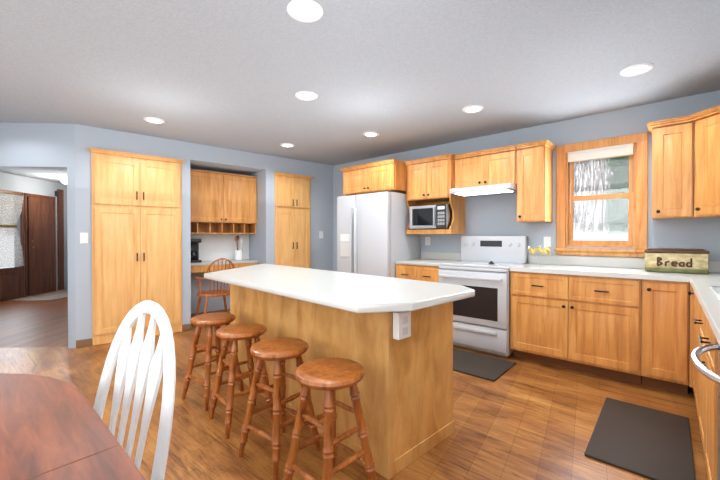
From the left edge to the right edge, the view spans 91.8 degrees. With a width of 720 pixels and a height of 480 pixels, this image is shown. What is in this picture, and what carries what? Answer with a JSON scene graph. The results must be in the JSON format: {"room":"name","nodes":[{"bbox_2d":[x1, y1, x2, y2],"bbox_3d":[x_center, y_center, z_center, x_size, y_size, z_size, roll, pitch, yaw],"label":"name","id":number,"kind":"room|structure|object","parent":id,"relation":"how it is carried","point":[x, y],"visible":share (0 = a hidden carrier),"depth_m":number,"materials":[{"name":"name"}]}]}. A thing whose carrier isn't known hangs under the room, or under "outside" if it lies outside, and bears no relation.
{"room":"kitchen","nodes":[
{"label":"kitchen","id":0,"kind":"room"},
{"bbox_2d":[0,172,67,294],"bbox_3d":[-6.812,-0.059,6.068,0.120,2.440,4.750,0,0,-3],"label":"wall","id":1,"kind":"structure","parent":0,"point":[16,183],"depth_m":7.34,"materials":[{"name":"grey paint"}]},
{"bbox_2d":[0,189,24,301],"bbox_3d":[-6.789,0.102,6.637,0.133,2.110,0.820,0,0,-3],"label":"sidelight","id":2,"kind":"object","parent":1,"relation":"attached to","point":[12,282],"visible":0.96,"depth_m":6.78,"materials":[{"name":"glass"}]},
{"bbox_2d":[24,193,55,296],"bbox_3d":[-6.798,0.095,7.463,0.071,2.110,0.760,0,0,-3],"label":"front door","id":3,"kind":"structure","parent":1,"relation":"in","point":[40,243],"depth_m":7.41,"materials":[{"name":"brown wood"}]},
{"bbox_2d":[57,189,63,289],"bbox_3d":[-6.845,-0.009,7.975,0.035,2.290,0.140,0,0,-3],"label":"trim","id":4,"kind":"structure","parent":1,"relation":"attached to","point":[60,226],"depth_m":7.95,"materials":[{"name":"brown wood"}]},
{"bbox_2d":[0,122,75,347],"bbox_3d":[-5.447,-0.040,3.711,4.700,2.440,0.120,0,0,-3],"label":"wall","id":5,"kind":"structure","parent":0,"point":[37,145],"depth_m":3.77,"materials":[{"name":"grey paint"}]},
{"bbox_2d":[74,124,332,345],"bbox_3d":[-1.943,-0.051,5.187,3.561,2.440,0.655,0,1,-40],"label":"wall block","id":6,"kind":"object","parent":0,"point":[262,167],"visible":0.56,"depth_m":4.71,"materials":[{"name":"grey paint"}]},
{"bbox_2d":[80,233,87,243],"bbox_3d":[-3.037,-0.021,3.838,0.070,0.120,0.006,0,1,-40],"label":"light switch","id":7,"kind":"object","parent":6,"relation":"attached to","point":[83,238],"visible":1,"depth_m":3.84,"materials":[{"name":"white paint"}]},
{"bbox_2d":[76,309,229,347],"bbox_3d":[-1.976,1.126,5.142,3.441,0.085,0.637,0,1,-40],"label":"baseboard","id":8,"kind":"structure","parent":6,"relation":"attached to","point":[88,342],"depth_m":4.47,"materials":[{"name":"brown wood"}]},
{"bbox_2d":[190,169,257,233],"bbox_3d":[-2.091,-0.538,5.213,1.036,0.888,0.345,0,1,-40],"label":"upper cabinet","id":9,"kind":"object","parent":6,"relation":"attached to","point":[226,203],"visible":0.94,"depth_m":5.13,"materials":[{"name":"brown wood"}]},
{"bbox_2d":[0,289,707,479],"bbox_3d":[-3.070,1.208,4.046,11.739,0.060,6.836,0,1,42],"label":"floor","id":10,"kind":"structure","parent":0,"point":[522,419],"depth_m":2.33,"materials":[{"name":"brown wood"}]},
{"bbox_2d":[6,290,67,300],"bbox_3d":[-6.335,1.146,7.313,0.820,0.012,1.400,0,0,-3],"label":"rug","id":11,"kind":"object","parent":10,"relation":"on","point":[53,295],"visible":0.73,"depth_m":6.96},
{"bbox_2d":[0,373,145,479],"bbox_3d":[-0.885,0.832,0.373,1.909,0.755,1.070,0,1,42],"label":"dining table","id":12,"kind":"object","parent":10,"relation":"on","point":[51,428],"visible":1,"depth_m":0.80,"materials":[{"name":"brown wood"}]},
{"bbox_2d":[93,300,175,479],"bbox_3d":[-0.827,0.705,0.952,0.474,1.001,0.535,0,1,29],"label":"dining chair","id":13,"kind":"object","parent":10,"relation":"on","point":[142,363],"visible":0.83,"depth_m":1.12,"materials":[{"name":"white paint"}]},
{"bbox_2d":[88,147,184,344],"bbox_3d":[-2.806,0.078,4.378,0.970,2.186,0.678,0,1,-40],"label":"pantry cabinet","id":14,"kind":"object","parent":10,"relation":"on","point":[136,229],"visible":0.96,"depth_m":4.11,"materials":[{"name":"brown wood"}]},
{"bbox_2d":[181,312,243,410],"bbox_3d":[-1.111,0.885,2.644,0.330,0.613,0.330,0,1,36],"label":"bar stool","id":15,"kind":"object","parent":10,"relation":"on","point":[216,320],"visible":0.81,"depth_m":2.60,"materials":[{"name":"brown wood"}]},
{"bbox_2d":[193,258,234,332],"bbox_3d":[-1.935,0.703,4.701,0.519,0.944,0.492,0,1,-40],"label":"desk chair","id":16,"kind":"object","parent":10,"relation":"on","point":[215,293],"visible":0.73,"depth_m":4.56,"materials":[{"name":"brown wood"}]},
{"bbox_2d":[191,234,258,272],"bbox_3d":[-2.083,0.539,5.212,1.036,1.258,0.376,0,1,-40],"label":"desk","id":17,"kind":"object","parent":10,"relation":"on","point":[213,247],"visible":0.35,"depth_m":5.32,"materials":[{"name":"white paint"}]},
{"bbox_2d":[191,239,201,262],"bbox_3d":[-2.395,0.148,4.996,0.180,0.337,0.220,0,1,-40],"label":"coffee maker","id":18,"kind":"object","parent":17,"relation":"on","point":[195,250],"visible":0.52,"depth_m":4.94,"materials":[{"name":"black plastic"}]},
{"bbox_2d":[234,236,242,259],"bbox_3d":[-1.882,0.124,5.412,0.128,0.380,0.124,0,1,-40],"label":"utensil crock","id":19,"kind":"object","parent":17,"relation":"on","point":[238,254],"visible":1,"depth_m":5.37,"materials":[{"name":"white ceramic"}]},
{"bbox_2d":[208,323,272,438],"bbox_3d":[-0.782,0.888,2.307,0.330,0.613,0.330,0,1,-40],"label":"bar stool","id":20,"kind":"object","parent":10,"relation":"on","point":[246,332],"visible":0.79,"depth_m":2.27,"materials":[{"name":"brown wood"}]},
{"bbox_2d":[238,337,320,479],"bbox_3d":[-0.449,0.890,1.951,0.330,0.613,0.330,0,1,38],"label":"bar stool","id":21,"kind":"object","parent":10,"relation":"on","point":[279,351],"visible":0.83,"depth_m":1.91,"materials":[{"name":"brown wood"}]},
{"bbox_2d":[273,172,312,268],"bbox_3d":[-1.224,0.067,5.704,0.678,2.186,0.678,0,1,-40],"label":"pantry cabinet","id":22,"kind":"object","parent":10,"relation":"on","point":[292,225],"visible":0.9,"depth_m":5.45,"materials":[{"name":"brown wood"}]},
{"bbox_2d":[283,357,377,479],"bbox_3d":[-0.137,0.893,1.602,0.330,0.613,0.330,0,1,44],"label":"bar stool","id":23,"kind":"object","parent":10,"relation":"on","point":[329,376],"visible":1,"depth_m":1.58,"materials":[{"name":"brown wood"}]},
{"bbox_2d":[228,283,453,478],"bbox_3d":[-0.288,0.751,2.626,0.617,0.876,1.886,0,1,-44],"label":"kitchen island","id":24,"kind":"object","parent":10,"relation":"on","point":[405,386],"depth_m":1.97,"materials":[{"name":"brown wood"}]},
{"bbox_2d":[204,263,474,318],"bbox_3d":[-0.495,0.293,2.676,0.896,0.040,2.614,0,1,-44],"label":"island countertop","id":25,"kind":"structure","parent":24,"relation":"on","point":[377,297],"depth_m":2.04,"materials":[{"name":"white stone"}]},
{"bbox_2d":[393,311,410,339],"bbox_3d":[0.214,0.428,1.767,0.100,0.135,0.044,0,1,-44],"label":"box","id":26,"kind":"object","parent":24,"relation":"attached to","point":[401,325],"visible":0.88,"depth_m":1.74,"materials":[{"name":"white paint"}]},
{"bbox_2d":[337,191,419,277],"bbox_3d":[0.235,0.284,4.814,0.884,1.775,0.800,0,1,42],"label":"refrigerator","id":27,"kind":"object","parent":10,"relation":"on","point":[374,238],"visible":0.48,"depth_m":4.49,"materials":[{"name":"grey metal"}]},
{"bbox_2d":[396,264,439,281],"bbox_3d":[0.868,0.738,4.386,0.621,0.874,0.659,0,1,42],"label":"base cabinet","id":28,"kind":"object","parent":10,"relation":"on","point":[419,272],"visible":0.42,"depth_m":4.15,"materials":[{"name":"brown wood"}]},
{"bbox_2d":[395,252,461,266],"bbox_3d":[0.877,0.231,4.392,0.625,0.136,0.632,0,1,42],"label":"countertop","id":29,"kind":"structure","parent":28,"relation":"on","point":[431,258],"depth_m":4.46,"materials":[{"name":"grey laminate"}]},
{"bbox_2d":[438,236,526,357],"bbox_3d":[1.355,0.566,3.886,0.756,1.225,0.728,0,1,42],"label":"range","id":30,"kind":"object","parent":10,"relation":"on","point":[481,320],"visible":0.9,"depth_m":3.66,"materials":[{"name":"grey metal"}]},
{"bbox_2d":[453,348,515,380],"bbox_3d":[1.017,1.175,3.374,0.770,0.016,0.550,0,1,42],"label":"area rug","id":31,"kind":"object","parent":10,"relation":"on","point":[481,366],"visible":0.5,"depth_m":3.25,"materials":[{"name":"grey rubber"}]},
{"bbox_2d":[510,271,641,383],"bbox_3d":[2.054,0.746,3.335,1.010,0.874,0.659,0,1,42],"label":"base cabinet","id":32,"kind":"object","parent":10,"relation":"on","point":[590,324],"visible":0.96,"depth_m":3.07,"materials":[{"name":"brown wood"}]},
{"bbox_2d":[509,255,686,281],"bbox_3d":[2.166,0.240,3.249,1.290,0.136,0.634,0,1,42],"label":"countertop","id":33,"kind":"structure","parent":32,"relation":"on","point":[634,268],"depth_m":3.29,"materials":[{"name":"grey laminate"}]},
{"bbox_2d":[526,246,551,265],"bbox_3d":[1.833,0.166,3.571,0.256,0.200,0.256,0,1,42],"label":"fruit bowl","id":34,"kind":"object","parent":33,"relation":"on","point":[547,250],"visible":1,"depth_m":3.59,"materials":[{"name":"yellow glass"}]},
{"bbox_2d":[584,397,695,479],"bbox_3d":[1.709,1.185,2.119,0.450,0.016,0.910,0,1,42],"label":"area rug","id":35,"kind":"object","parent":10,"relation":"on","point":[651,443],"visible":0.98,"depth_m":2.03,"materials":[{"name":"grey rubber"}]},
{"bbox_2d":[641,279,688,394],"bbox_3d":[2.539,0.750,2.908,0.277,0.874,0.655,0,1,42],"label":"base cabinet","id":36,"kind":"object","parent":10,"relation":"on","point":[664,335],"visible":0.92,"depth_m":2.69,"materials":[{"name":"brown wood"}]},
{"bbox_2d":[688,283,699,420],"bbox_3d":[2.462,0.756,2.126,0.660,0.874,0.745,0,1,42],"label":"base cabinet","id":37,"kind":"object","parent":10,"relation":"on","point":[694,342],"visible":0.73,"depth_m":2.44,"materials":[{"name":"brown wood"}]},
{"bbox_2d":[687,261,719,345],"bbox_3d":[2.011,0.253,1.607,0.656,0.136,3.296,0,1,42],"label":"countertop","id":38,"kind":"structure","parent":37,"relation":"on","point":[701,283],"depth_m":1.86,"materials":[{"name":"grey laminate"}]},
{"bbox_2d":[644,248,709,274],"bbox_3d":[2.672,0.172,2.957,0.398,0.197,0.273,0,1,42],"label":"bread box","id":39,"kind":"object","parent":38,"relation":"on","point":[681,260],"visible":1,"depth_m":2.86,"materials":[{"name":"wood"}]},
{"bbox_2d":[710,286,719,299],"bbox_3d":[1.918,0.194,1.478,0.562,0.464,0.880,0,1,42],"label":"sink","id":40,"kind":"object","parent":38,"relation":"in","point":[715,290],"visible":1,"depth_m":1.82,"materials":[{"name":"white ceramic"}]},
{"bbox_2d":[690,343,719,479],"bbox_3d":[1.384,0.766,0.948,0.711,0.872,0.600,0,1,42],"label":"dishwasher","id":41,"kind":"object","parent":10,"relation":"on","point":[698,364],"visible":0.96,"depth_m":1.27,"materials":[{"name":"grey metal"}]},
{"bbox_2d":[693,305,717,479],"bbox_3d":[1.908,0.761,1.503,0.664,0.874,0.917,0,1,42],"label":"base cabinet","id":42,"kind":"object","parent":10,"relation":"on","point":[708,390],"visible":0.62,"depth_m":1.56,"materials":[{"name":"brown wood"}]},
{"bbox_2d":[0,0,719,184],"bbox_3d":[-3.168,-1.294,4.203,12.120,0.060,6.970,0,1,42],"label":"ceiling","id":43,"kind":"structure","parent":0,"point":[398,76],"depth_m":2.53,"materials":[{"name":"white paint"}]},
{"bbox_2d":[60,177,66,183],"bbox_3d":[-6.070,-1.220,7.210,0.200,0.135,0.200,0,0,-3],"label":"ceiling light","id":44,"kind":"object","parent":43,"relation":"attached to","point":[63,180],"visible":0.65,"depth_m":7.14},
{"bbox_2d":[143,117,164,123],"bbox_3d":[-2.161,-1.254,3.666,0.189,0.011,0.189,0,1,42],"label":"recessed light","id":45,"kind":"object","parent":43,"relation":"in","point":[154,120],"depth_m":3.66,"materials":[{"name":"white paint"}]},
{"bbox_2d":[280,143,294,147],"bbox_3d":[-0.967,-1.262,4.651,0.189,0.011,0.189,0,1,42],"label":"recessed light","id":46,"kind":"object","parent":43,"relation":"in","point":[288,145],"depth_m":4.64,"materials":[{"name":"white paint"}]},
{"bbox_2d":[287,0,322,22],"bbox_3d":[-0.298,-1.240,1.894,0.189,0.011,0.189,0,1,42],"label":"recessed light","id":47,"kind":"object","parent":43,"relation":"in","point":[307,11],"depth_m":1.88,"materials":[{"name":"white paint"}]},
{"bbox_2d":[295,91,317,100],"bbox_3d":[-0.465,-1.249,3.031,0.189,0.011,0.189,0,1,42],"label":"recessed light","id":48,"kind":"object","parent":43,"relation":"in","point":[302,95],"depth_m":3.01,"materials":[{"name":"white paint"}]},
{"bbox_2d":[363,132,378,136],"bbox_3d":[0.132,-1.258,4.158,0.189,0.011,0.189,0,1,42],"label":"recessed light","id":49,"kind":"object","parent":43,"relation":"in","point":[368,134],"depth_m":4.16,"materials":[{"name":"white paint"}]},
{"bbox_2d":[462,105,483,112],"bbox_3d":[1.081,-1.251,3.344,0.189,0.011,0.189,0,1,42],"label":"recessed light","id":50,"kind":"object","parent":43,"relation":"in","point":[473,108],"depth_m":3.33,"materials":[{"name":"white paint"}]},
{"bbox_2d":[620,63,653,76],"bbox_3d":[2.028,-1.245,2.558,0.189,0.011,0.189,0,1,42],"label":"recessed light","id":51,"kind":"object","parent":43,"relation":"in","point":[637,69],"depth_m":2.55,"materials":[{"name":"white paint"}]},
{"bbox_2d":[333,90,719,338],"bbox_3d":[1.514,-0.045,4.333,5.270,2.440,0.120,0,1,42],"label":"wall","id":52,"kind":"structure","parent":0,"point":[491,215],"depth_m":3.74,"materials":[{"name":"grey paint"}]},
{"bbox_2d":[340,159,405,195],"bbox_3d":[0.285,-0.825,4.876,0.944,0.371,0.680,0,1,42],"label":"upper cabinet","id":53,"kind":"object","parent":52,"relation":"attached to","point":[389,175],"visible":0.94,"depth_m":4.55,"materials":[{"name":"brown wood"}]},
{"bbox_2d":[425,237,429,244],"bbox_3d":[0.926,0.014,4.766,0.075,0.115,0.010,0,1,42],"label":"electrical outlet","id":54,"kind":"object","parent":52,"relation":"attached to","point":[427,240],"visible":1,"depth_m":4.76,"materials":[{"name":"white paint"}]},
{"bbox_2d":[405,154,464,233],"bbox_3d":[0.962,-0.541,4.432,0.658,0.931,0.450,0,1,42],"label":"upper cabinet","id":55,"kind":"object","parent":52,"relation":"attached to","point":[430,180],"visible":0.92,"depth_m":4.28,"materials":[{"name":"brown wood"}]},
{"bbox_2d":[409,204,451,229],"bbox_3d":[0.945,-0.282,4.427,0.520,0.300,0.432,0,1,42],"label":"microwave","id":56,"kind":"object","parent":55,"relation":"in","point":[427,217],"visible":0.85,"depth_m":4.25,"materials":[{"name":"silver metal"}]},
{"bbox_2d":[450,145,516,196],"bbox_3d":[1.448,-0.767,3.996,0.706,0.472,0.456,0,1,42],"label":"upper cabinet","id":57,"kind":"object","parent":52,"relation":"attached to","point":[493,171],"visible":0.92,"depth_m":3.88,"materials":[{"name":"brown wood"}]},
{"bbox_2d":[515,139,555,222],"bbox_3d":[1.862,-0.596,3.694,0.308,0.809,0.360,0,1,42],"label":"upper cabinet","id":58,"kind":"object","parent":52,"relation":"attached to","point":[534,181],"visible":0.98,"depth_m":3.60,"materials":[{"name":"brown wood"}]},
{"bbox_2d":[544,237,550,246],"bbox_3d":[2.033,0.022,3.788,0.070,0.115,0.007,0,1,42],"label":"electrical outlet","id":59,"kind":"object","parent":52,"relation":"attached to","point":[547,241],"visible":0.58,"depth_m":3.78,"materials":[{"name":"white paint"}]},
{"bbox_2d":[554,132,647,256],"bbox_3d":[2.402,-0.419,3.500,0.790,1.158,0.145,0,1,42],"label":"window","id":60,"kind":"structure","parent":52,"relation":"in","point":[568,155],"depth_m":3.44,"materials":[{"name":"brown wood"}]},
{"bbox_2d":[647,116,693,219],"bbox_3d":[2.655,-0.591,2.992,0.290,0.809,0.360,0,1,42],"label":"upper cabinet","id":61,"kind":"object","parent":52,"relation":"attached to","point":[672,165],"visible":0.96,"depth_m":2.87,"materials":[{"name":"brown wood"}]},
{"bbox_2d":[688,105,719,218],"bbox_3d":[2.871,-0.587,2.586,0.680,0.809,0.680,0,1,42],"label":"upper cabinet","id":62,"kind":"object","parent":52,"relation":"attached to","point":[706,194],"visible":0.92,"depth_m":2.68,"materials":[{"name":"brown wood"}]},
{"label":"outside","id":63,"kind":"structure","parent":0,"visible":0},
{"bbox_2d":[573,156,628,240],"bbox_3d":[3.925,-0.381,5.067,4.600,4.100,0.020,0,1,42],"label":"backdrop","id":64,"kind":"structure","parent":63,"point":[615,232],"depth_m":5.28,"materials":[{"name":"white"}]},
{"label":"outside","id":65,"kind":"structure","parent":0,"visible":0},
{"bbox_2d":[0,193,13,268],"bbox_3d":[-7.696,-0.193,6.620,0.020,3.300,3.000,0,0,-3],"label":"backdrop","id":66,"kind":"structure","parent":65,"point":[7,251],"depth_m":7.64,"materials":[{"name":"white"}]}
]}

